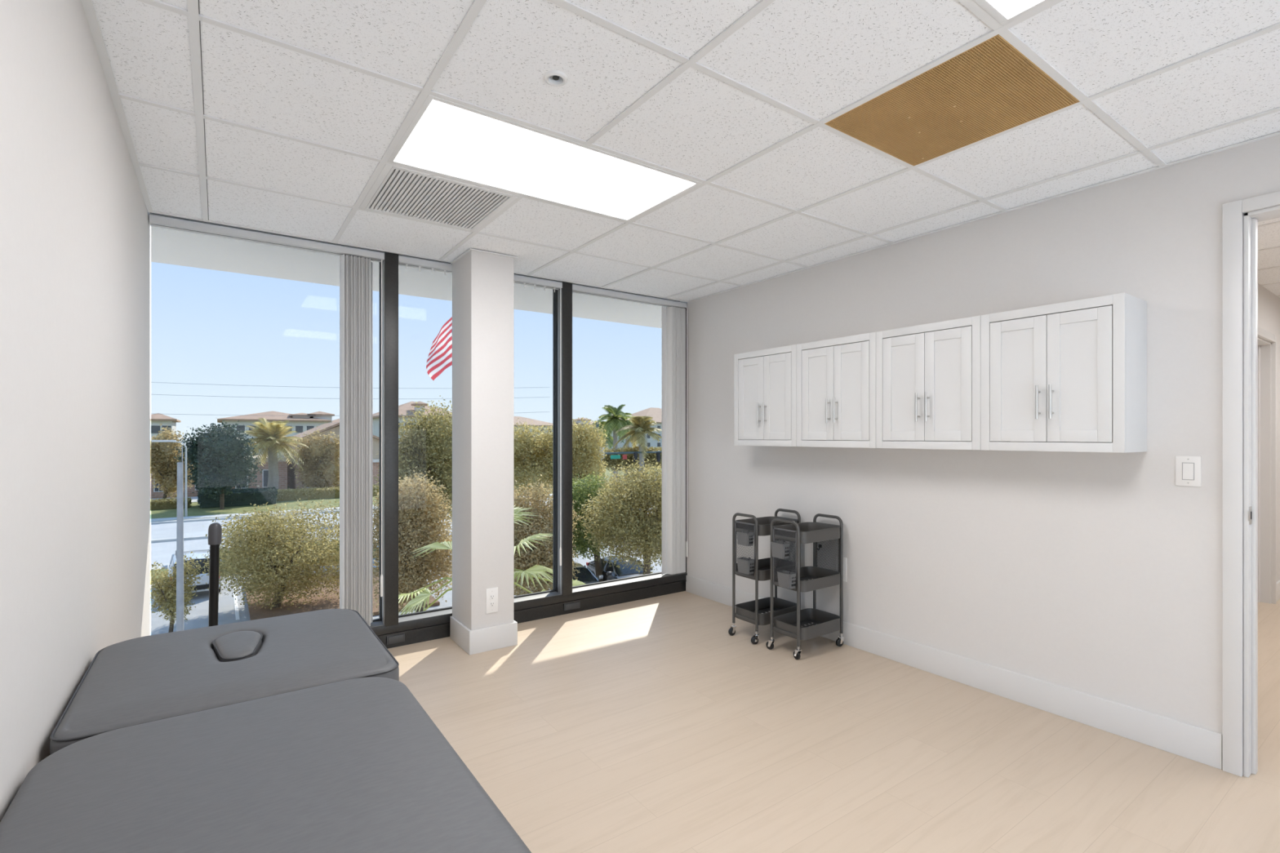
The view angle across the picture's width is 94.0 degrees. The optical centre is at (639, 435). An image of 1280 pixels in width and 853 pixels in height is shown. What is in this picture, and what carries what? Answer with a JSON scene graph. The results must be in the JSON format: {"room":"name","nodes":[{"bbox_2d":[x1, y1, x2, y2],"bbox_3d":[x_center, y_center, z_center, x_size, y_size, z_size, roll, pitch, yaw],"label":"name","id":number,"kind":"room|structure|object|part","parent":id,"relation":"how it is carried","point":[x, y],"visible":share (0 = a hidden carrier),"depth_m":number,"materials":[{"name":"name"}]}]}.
{"room":"examination room","nodes":[
{"label":"examination room","id":0,"kind":"room"},
{"bbox_2d":[0,0,150,822],"bbox_3d":[-0.844,0.035,0.601,0.100,2.594,6.155,0,0,-35],"label":"wall","id":1,"kind":"structure","parent":0,"point":[75,225],"depth_m":1.38,"materials":[{"name":"paint"}]},
{"bbox_2d":[150,212,398,635],"bbox_3d":[-2.061,-0.071,3.465,1.218,2.514,0.162,0,0,-35],"label":"window","id":2,"kind":"structure","parent":1,"relation":"in","point":[245,335],"depth_m":3.41,"materials":[{"name":"clear glass"}]},
{"bbox_2d":[149,213,384,626],"bbox_3d":[-2.073,0.015,3.415,1.132,2.306,0.090,0,0,-35],"label":"vertical blind","id":3,"kind":"object","parent":2,"relation":"attached to","point":[355,264],"visible":0.82,"depth_m":3.62,"materials":[{"name":"grey"}]},
{"bbox_2d":[452,249,513,630],"bbox_3d":[-1.024,0.095,3.877,0.278,2.474,0.370,0,0,-35],"label":"wall column","id":4,"kind":"structure","parent":0,"point":[482,282],"depth_m":3.74,"materials":[{"name":"paint"}]},
{"bbox_2d":[449,616,517,654],"bbox_3d":[-1.015,1.260,3.865,0.312,0.144,0.375,0,0,-35],"label":"baseboard","id":5,"kind":"structure","parent":4,"relation":"attached to","point":[498,637],"depth_m":3.72,"materials":[{"name":"white paint"}]},
{"bbox_2d":[450,248,517,263],"bbox_3d":[-1.013,-1.137,3.869,0.310,0.006,0.370,0,0,-35],"label":"trim","id":6,"kind":"structure","parent":4,"relation":"attached to","point":[469,249],"depth_m":3.73,"materials":[{"name":"white"}]},
{"bbox_2d":[485,587,497,613],"bbox_3d":[-0.921,1.026,3.718,0.078,0.153,0.008,0,0,-35],"label":"wall outlet","id":7,"kind":"object","parent":4,"relation":"attached to","point":[491,594],"visible":1,"depth_m":3.71,"materials":[{"name":"white plastic"}]},
{"bbox_2d":[489,594,494,599],"bbox_3d":[-0.920,1.004,3.716,0.033,0.033,0.003,0,0,-35],"label":"receptacle","id":8,"kind":"object","parent":7,"relation":"attached to","point":[491,596],"depth_m":3.71,"materials":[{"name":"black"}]},
{"bbox_2d":[489,601,494,607],"bbox_3d":[-0.920,1.048,3.716,0.033,0.033,0.003,0,0,-35],"label":"receptacle","id":9,"kind":"object","parent":7,"relation":"attached to","point":[491,603],"depth_m":3.71,"materials":[{"name":"white plastic"}]},
{"bbox_2d":[80,0,1279,302],"bbox_3d":[0.663,-1.151,1.650,3.573,0.023,5.930,0,0,-35],"label":"ceiling","id":10,"kind":"structure","parent":0,"point":[279,117],"depth_m":2.08,"materials":[{"name":"tile"}]},
{"bbox_2d":[359,164,518,231],"bbox_3d":[-0.994,-1.155,2.916,0.593,0.034,0.596,0,0,-35],"label":"ceiling vent","id":11,"kind":"object","parent":10,"relation":"in","point":[397,191],"visible":0.88,"depth_m":2.89,"materials":[{"name":"white metal"}]},
{"bbox_2d":[387,94,702,222],"bbox_3d":[-0.384,-1.175,2.587,1.210,0.073,0.596,0,0,-35],"label":"ceiling light","id":12,"kind":"object","parent":10,"relation":"attached to","point":[446,138],"visible":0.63,"depth_m":2.50,"materials":[{"name":"white plastic"}]},
{"bbox_2d":[543,70,568,86],"bbox_3d":[-0.269,-1.169,1.910,0.077,0.066,0.077,0,0,-35],"label":"sprinkler head","id":13,"kind":"object","parent":10,"relation":"attached to","point":[553,77],"visible":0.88,"depth_m":1.91},
{"bbox_2d":[824,34,1079,165],"bbox_3d":[1.087,-1.223,2.109,0.601,0.168,0.604,0,0,-35],"label":"ceiling panel","id":14,"kind":"object","parent":10,"relation":"in","point":[990,88],"visible":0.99,"depth_m":2.06,"materials":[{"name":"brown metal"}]},
{"bbox_2d":[973,0,1053,26],"bbox_3d":[0.689,-1.175,1.068,1.210,0.073,0.596,0,0,-35],"label":"ceiling light","id":15,"kind":"object","parent":10,"relation":"attached to","point":[1005,11],"visible":1,"depth_m":1.59,"materials":[{"name":"white plastic"}]},
{"bbox_2d":[987,0,1041,17],"bbox_3d":[0.689,-1.144,1.068,1.170,0.004,0.556,0,0,-35],"label":"diffuser","id":16,"kind":"object","parent":15,"relation":"attached to","point":[998,8],"depth_m":1.59,"materials":[{"name":"white plastic"}]},
{"bbox_2d":[387,591,1279,852],"bbox_3d":[2.815,1.392,3.127,8.993,0.120,6.060,0,0,-35],"label":"floor","id":17,"kind":"structure","parent":0,"point":[642,726],"depth_m":2.49,"materials":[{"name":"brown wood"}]},
{"bbox_2d":[0,608,531,852],"bbox_3d":[-0.512,0.960,0.810,0.701,0.745,2.767,0,0,-35],"label":"massage table","id":18,"kind":"object","parent":17,"relation":"on","point":[300,732],"visible":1,"depth_m":1.10,"materials":[{"name":"grey leather"}]},
{"bbox_2d":[728,508,803,644],"bbox_3d":[0.854,0.921,4.020,0.488,0.821,0.260,0,0,-35],"label":"utility cart","id":19,"kind":"object","parent":17,"relation":"on","point":[751,611],"visible":0.62,"depth_m":3.97,"materials":[{"name":"grey metal"}]},
{"bbox_3d":[0.687,0.743,3.903,0.008,0.348,0.186,0,0,-35],"label":"panel","id":20,"kind":"part","parent":19,"relation":"part of","materials":[{"name":"grey metal"}]},
{"bbox_2d":[736,530,754,546],"bbox_3d":[0.682,0.657,3.847,0.077,0.090,0.107,0,0,-35],"label":"bin","id":21,"kind":"object","parent":19,"relation":"hanging from","point":[744,538],"visible":1,"depth_m":3.81,"materials":[{"name":"grey plastic"}]},
{"bbox_3d":[0.686,0.880,3.902,0.019,0.740,0.227,0,0,-35],"label":"tube frame","id":22,"kind":"part","parent":19,"relation":"part of","materials":[{"name":"grey metal"}]},
{"bbox_2d":[737,556,754,574],"bbox_3d":[0.685,0.833,3.843,0.077,0.096,0.107,0,0,-35],"label":"bin","id":23,"kind":"object","parent":19,"relation":"hanging from","point":[745,566],"visible":1,"depth_m":3.81,"materials":[{"name":"grey plastic"}]},
{"bbox_2d":[735,557,795,581],"bbox_3d":[0.854,0.896,4.020,0.410,0.068,0.260,0,0,-35],"label":"tray","id":24,"kind":"object","parent":19,"relation":"on","point":[762,573],"depth_m":3.94,"materials":[{"name":"grey metal"}]},
{"bbox_2d":[734,596,796,625],"bbox_3d":[0.854,1.178,4.020,0.410,0.076,0.260,0,0,-35],"label":"tray","id":25,"kind":"object","parent":19,"relation":"on","point":[745,611],"depth_m":3.99,"materials":[{"name":"grey metal"}]},
{"bbox_2d":[735,516,798,536],"bbox_3d":[0.854,0.606,4.020,0.410,0.072,0.260,0,0,-35],"label":"tray","id":26,"kind":"object","parent":19,"relation":"on","point":[762,527],"depth_m":3.93,"materials":[{"name":"grey metal"}]},
{"bbox_3d":[1.021,0.880,4.139,0.019,0.740,0.227,0,0,-35],"label":"tube frame","id":27,"kind":"part","parent":19,"relation":"part of","materials":[{"name":"grey metal"}]},
{"bbox_2d":[765,513,844,659],"bbox_3d":[1.043,0.921,3.749,0.451,0.821,0.277,0,0,-35],"label":"utility cart","id":28,"kind":"object","parent":17,"relation":"on","point":[789,624],"visible":0.94,"depth_m":3.70,"materials":[{"name":"grey metal"}]},
{"bbox_2d":[770,540,790,559],"bbox_3d":[0.851,0.686,3.607,0.077,0.097,0.105,0,0,-35],"label":"bin","id":29,"kind":"object","parent":28,"relation":"hanging from","point":[780,549],"visible":1,"depth_m":3.57,"materials":[{"name":"grey plastic"}]},
{"bbox_3d":[0.881,0.743,3.628,0.008,0.348,0.186,0,0,-35],"label":"panel","id":30,"kind":"part","parent":28,"relation":"part of","materials":[{"name":"grey"}]},
{"bbox_3d":[0.880,0.880,3.628,0.019,0.740,0.227,0,0,-35],"label":"tube frame","id":31,"kind":"part","parent":28,"relation":"part of","materials":[{"name":"grey metal"}]},
{"bbox_2d":[777,569,796,589],"bbox_3d":[0.880,0.855,3.566,0.077,0.094,0.104,0,0,-35],"label":"bin","id":32,"kind":"object","parent":28,"relation":"hanging from","point":[787,580],"visible":1,"depth_m":3.53,"materials":[{"name":"grey plastic"}]},
{"bbox_2d":[773,522,840,543],"bbox_3d":[1.048,0.606,3.746,0.410,0.072,0.260,0,0,-35],"label":"tray","id":33,"kind":"object","parent":28,"relation":"on","point":[808,532],"depth_m":3.66,"materials":[{"name":"grey metal"}]},
{"bbox_2d":[773,566,840,591],"bbox_3d":[1.048,0.896,3.746,0.410,0.068,0.260,0,0,-35],"label":"tray","id":34,"kind":"object","parent":28,"relation":"on","point":[820,578],"depth_m":3.70,"materials":[{"name":"grey metal"}]},
{"bbox_2d":[773,608,840,639],"bbox_3d":[1.048,1.178,3.746,0.410,0.076,0.260,0,0,-35],"label":"tray","id":35,"kind":"object","parent":28,"relation":"on","point":[824,623],"depth_m":3.71,"materials":[{"name":"grey metal"}]},
{"bbox_3d":[1.214,0.743,3.864,0.008,0.348,0.186,0,0,-35],"label":"panel","id":36,"kind":"part","parent":28,"relation":"part of","materials":[{"name":"grey metal"}]},
{"bbox_3d":[1.215,0.880,3.864,0.019,0.740,0.227,0,0,-35],"label":"tube frame","id":37,"kind":"part","parent":28,"relation":"part of","materials":[{"name":"grey metal"}]},
{"bbox_2d":[680,134,1279,733],"bbox_3d":[2.163,0.035,2.728,0.120,2.594,6.160,0,0,-35],"label":"wall","id":38,"kind":"structure","parent":0,"point":[1095,574],"depth_m":2.97,"materials":[{"name":"paint"}]},
{"bbox_2d":[150,226,151,262],"bbox_3d":[-1.181,-1.674,5.138,32.000,0.788,1.565,0,0,-35],"label":"trim","id":39,"kind":"structure","parent":38,"relation":"attached to","point":[150,226],"depth_m":3.99,"materials":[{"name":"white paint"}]},
{"bbox_2d":[369,572,687,648],"bbox_3d":[-1.101,1.253,4.147,3.573,0.158,0.174,0,0,-35],"label":"trim","id":40,"kind":"structure","parent":38,"relation":"attached to","point":[424,627],"depth_m":4.39,"materials":[{"name":"black metal"}]},
{"bbox_3d":[-1.535,1.276,3.752,0.107,0.057,0.020,0,0,-35],"label":"plate","id":41,"kind":"part","parent":40,"relation":"part of","materials":[{"name":"grey metal"}]},
{"bbox_2d":[398,253,572,617],"bbox_3d":[-1.058,-0.071,4.173,1.238,2.514,0.162,0,0,-35],"label":"window","id":42,"kind":"structure","parent":40,"relation":"on","point":[424,297],"depth_m":4.06,"materials":[{"name":"clear glass"}]},
{"bbox_2d":[398,254,562,565],"bbox_3d":[-1.065,-0.089,4.115,1.154,2.098,0.087,0,0,-35],"label":"vertical blind","id":43,"kind":"object","parent":42,"relation":"attached to","point":[403,260],"visible":0.6,"depth_m":4.24,"materials":[{"name":"grey"}]},
{"bbox_3d":[-0.509,1.276,4.477,0.135,0.057,0.020,0,0,-35],"label":"plate","id":44,"kind":"part","parent":40,"relation":"part of","materials":[{"name":"grey metal"}]},
{"bbox_2d":[572,283,686,588],"bbox_3d":[-0.097,-0.072,4.854,1.117,2.512,0.140,0,0,-35],"label":"window","id":45,"kind":"structure","parent":38,"relation":"in","point":[617,344],"depth_m":4.82,"materials":[{"name":"clear glass"}]},
{"bbox_2d":[572,284,688,574],"bbox_3d":[-0.070,0.015,4.815,1.113,2.306,0.114,0,0,-35],"label":"vertical blind","id":46,"kind":"object","parent":45,"relation":"attached to","point":[674,545],"visible":0.95,"depth_m":5.05,"materials":[{"name":"grey"}]},
{"bbox_2d":[733,344,796,446],"bbox_3d":[0.931,-0.256,4.093,0.315,0.649,0.560,0,0,-35],"label":"upper cabinet","id":47,"kind":"object","parent":38,"relation":"attached to","point":[765,380],"visible":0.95,"depth_m":4.00,"materials":[{"name":"white wood"}]},
{"bbox_3d":[0.770,-0.255,4.126,0.018,0.563,0.237,0,0,-35],"label":"door","id":48,"kind":"part","parent":47,"relation":"part of","materials":[{"name":"white wood"}]},
{"bbox_3d":[0.801,-0.149,4.035,0.037,0.150,0.012,0,0,-35],"label":"handle","id":49,"kind":"part","parent":47,"relation":"part of","materials":[{"name":"silver metal"}]},
{"bbox_3d":[0.832,-0.149,3.992,0.037,0.150,0.012,0,0,-35],"label":"handle","id":50,"kind":"part","parent":47,"relation":"part of","materials":[{"name":"silver metal"}]},
{"bbox_3d":[0.908,-0.255,3.931,0.018,0.563,0.236,0,0,-35],"label":"door","id":51,"kind":"part","parent":47,"relation":"part of","materials":[{"name":"white wood"}]},
{"bbox_2d":[796,332,875,448],"bbox_3d":[1.254,-0.256,3.634,0.315,0.649,0.560,0,0,-35],"label":"upper cabinet","id":52,"kind":"object","parent":38,"relation":"attached to","point":[836,378],"visible":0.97,"depth_m":3.54,"materials":[{"name":"white wood"}]},
{"bbox_3d":[1.094,-0.255,3.668,0.018,0.563,0.237,0,0,-35],"label":"door","id":53,"kind":"part","parent":52,"relation":"part of","materials":[{"name":"white wood"}]},
{"bbox_3d":[1.125,-0.149,3.576,0.037,0.150,0.012,0,0,-35],"label":"handle","id":54,"kind":"part","parent":52,"relation":"part of","materials":[{"name":"silver metal"}]},
{"bbox_3d":[1.155,-0.149,3.534,0.037,0.150,0.012,0,0,-35],"label":"handle","id":55,"kind":"part","parent":52,"relation":"part of","materials":[{"name":"silver metal"}]},
{"bbox_3d":[1.232,-0.255,3.473,0.018,0.563,0.236,0,0,-35],"label":"door","id":56,"kind":"part","parent":52,"relation":"part of","materials":[{"name":"white wood"}]},
{"bbox_2d":[835,555,846,582],"bbox_3d":[1.296,0.857,3.844,0.008,0.153,0.078,0,0,-35],"label":"wall outlet","id":57,"kind":"object","parent":38,"relation":"attached to","point":[844,558],"visible":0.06,"depth_m":3.82,"materials":[{"name":"white plastic"}]},
{"bbox_2d":[875,315,980,449],"bbox_3d":[1.578,-0.256,3.176,0.315,0.649,0.560,0,0,-35],"label":"upper cabinet","id":58,"kind":"object","parent":38,"relation":"attached to","point":[928,375],"visible":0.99,"depth_m":3.08,"materials":[{"name":"white wood"}]},
{"bbox_3d":[1.418,-0.255,3.210,0.018,0.563,0.237,0,0,-35],"label":"door","id":59,"kind":"part","parent":58,"relation":"part of","materials":[{"name":"white wood"}]},
{"bbox_3d":[1.449,-0.149,3.118,0.037,0.150,0.012,0,0,-35],"label":"handle","id":60,"kind":"part","parent":58,"relation":"part of","materials":[{"name":"silver metal"}]},
{"bbox_3d":[1.479,-0.149,3.075,0.037,0.150,0.012,0,0,-35],"label":"handle","id":61,"kind":"part","parent":58,"relation":"part of","materials":[{"name":"silver metal"}]},
{"bbox_3d":[1.556,-0.255,3.014,0.018,0.563,0.236,0,0,-35],"label":"door","id":62,"kind":"part","parent":58,"relation":"part of","materials":[{"name":"white wood"}]},
{"bbox_2d":[686,575,1222,769],"bbox_3d":[1.361,1.262,3.744,0.015,0.140,3.335,0,0,-35],"label":"baseboard","id":63,"kind":"structure","parent":38,"relation":"attached to","point":[1194,743],"depth_m":2.92,"materials":[{"name":"white paint"}]},
{"bbox_2d":[980,293,1146,453],"bbox_3d":[1.902,-0.256,2.718,0.315,0.649,0.560,0,0,-35],"label":"upper cabinet","id":64,"kind":"object","parent":38,"relation":"attached to","point":[1069,375],"visible":1,"depth_m":2.59,"materials":[{"name":"white wood"}]},
{"bbox_3d":[1.742,-0.255,2.752,0.018,0.563,0.237,0,0,-35],"label":"door","id":65,"kind":"part","parent":64,"relation":"part of","materials":[{"name":"white wood"}]},
{"bbox_3d":[1.773,-0.149,2.660,0.037,0.150,0.012,0,0,-35],"label":"handle","id":66,"kind":"part","parent":64,"relation":"part of","materials":[{"name":"silver metal"}]},
{"bbox_3d":[1.803,-0.149,2.617,0.037,0.150,0.012,0,0,-35],"label":"handle","id":67,"kind":"part","parent":64,"relation":"part of","materials":[{"name":"silver metal"}]},
{"bbox_3d":[1.880,-0.255,2.556,0.018,0.563,0.236,0,0,-35],"label":"door","id":68,"kind":"part","parent":64,"relation":"part of","materials":[{"name":"white wood"}]},
{"bbox_2d":[1175,455,1201,487],"bbox_3d":[2.266,0.146,2.468,0.010,0.125,0.080,0,0,-35],"label":"light switch","id":69,"kind":"object","parent":38,"relation":"attached to","point":[1188,468],"visible":1,"depth_m":2.46,"materials":[{"name":"white plastic"}]},
{"bbox_2d":[1222,191,1279,777],"bbox_3d":[2.672,0.205,1.994,0.145,2.253,1.033,0,0,-35],"label":"door frame","id":70,"kind":"structure","parent":38,"relation":"in","point":[1239,229],"depth_m":2.35,"materials":[{"name":"white paint"}]},
{"bbox_3d":[2.339,0.205,2.356,0.020,2.253,0.056,0,0,-35],"label":"casing","id":71,"kind":"part","parent":70,"relation":"part of","materials":[{"name":"white paint"}]},
{"bbox_3d":[2.387,0.312,2.334,0.048,0.070,0.004,0,0,-35],"label":"strike plate","id":72,"kind":"part","parent":70,"relation":"part of","materials":[{"name":"silver metal"}]},
{"bbox_3d":[2.637,-0.896,1.935,0.020,0.050,0.977,0,0,-35],"label":"head casing","id":73,"kind":"part","parent":70,"relation":"part of","materials":[{"name":"white paint"}]},
{"bbox_2d":[1257,283,1279,582],"bbox_3d":[4.295,0.095,4.320,5.200,2.474,0.140,0,0,-35],"label":"wall","id":74,"kind":"structure","parent":0,"point":[1268,304],"depth_m":4.88,"materials":[{"name":"paint"}]},
{"bbox_2d":[1257,326,1276,604],"bbox_3d":[4.621,0.262,4.534,1.020,2.140,0.166,0,0,-35],"label":"door","id":75,"kind":"structure","parent":74,"relation":"in","point":[1267,350],"depth_m":4.75,"materials":[{"name":"white paint"}]},
{"bbox_2d":[1276,580,1279,600],"bbox_3d":[4.339,1.262,4.256,5.200,0.140,0.015,0,0,-35],"label":"baseboard","id":76,"kind":"structure","parent":74,"relation":"attached to","point":[1278,581],"depth_m":4.84,"materials":[{"name":"white paint"}]},
{"bbox_2d":[1257,217,1279,297],"bbox_3d":[5.321,-1.150,3.135,5.509,0.024,2.980,0,0,-35],"label":"ceiling","id":77,"kind":"structure","parent":0,"point":[1268,230],"depth_m":3.77,"materials":[{"name":"tile"}]},
{"label":"outside","id":78,"kind":"structure","parent":0,"visible":0},
{"bbox_2d":[150,585,151,635],"bbox_3d":[15.875,7.182,38.188,190.000,0.300,37.940,0,0,-35],"label":"ground","id":79,"kind":"structure","parent":78,"point":[150,585],"depth_m":22.79,"materials":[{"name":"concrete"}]},
{"bbox_2d":[208,522,222,626],"bbox_3d":[-2.003,0.871,2.809,0.058,0.922,0.053,0,0,-35],"label":"pole","id":80,"kind":"object","parent":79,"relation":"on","point":[215,530],"visible":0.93,"depth_m":2.79,"materials":[{"name":"black metal"}]},
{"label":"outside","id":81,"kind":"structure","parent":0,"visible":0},
{"bbox_3d":[-73.603,7.177,242.832,480.000,0.310,358.400,0,0,-35],"label":"ground","id":82,"kind":"structure","parent":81,"visible":0},
{"bbox_2d":[150,440,151,481],"bbox_3d":[-48.479,2.913,60.952,6.127,8.298,4.525,0,0,-35],"label":"oak tree","id":83,"kind":"object","parent":82,"relation":"on","point":[150,440],"visible":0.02,"depth_m":59.66,"materials":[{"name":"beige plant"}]},
{"bbox_2d":[150,414,151,439],"bbox_3d":[-98.762,1.194,122.455,6.651,11.675,15.600,0,0,-35],"label":"apartment building","id":84,"kind":"structure","parent":82,"relation":"on","point":[150,415],"depth_m":116.32,"materials":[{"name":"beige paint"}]},
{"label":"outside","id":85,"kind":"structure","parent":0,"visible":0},
{"bbox_2d":[150,524,151,564],"bbox_3d":[27.629,7.179,82.207,380.000,0.305,20.400,0,0,-35],"label":"road","id":86,"kind":"structure","parent":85,"point":[150,524],"depth_m":38.02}
]}

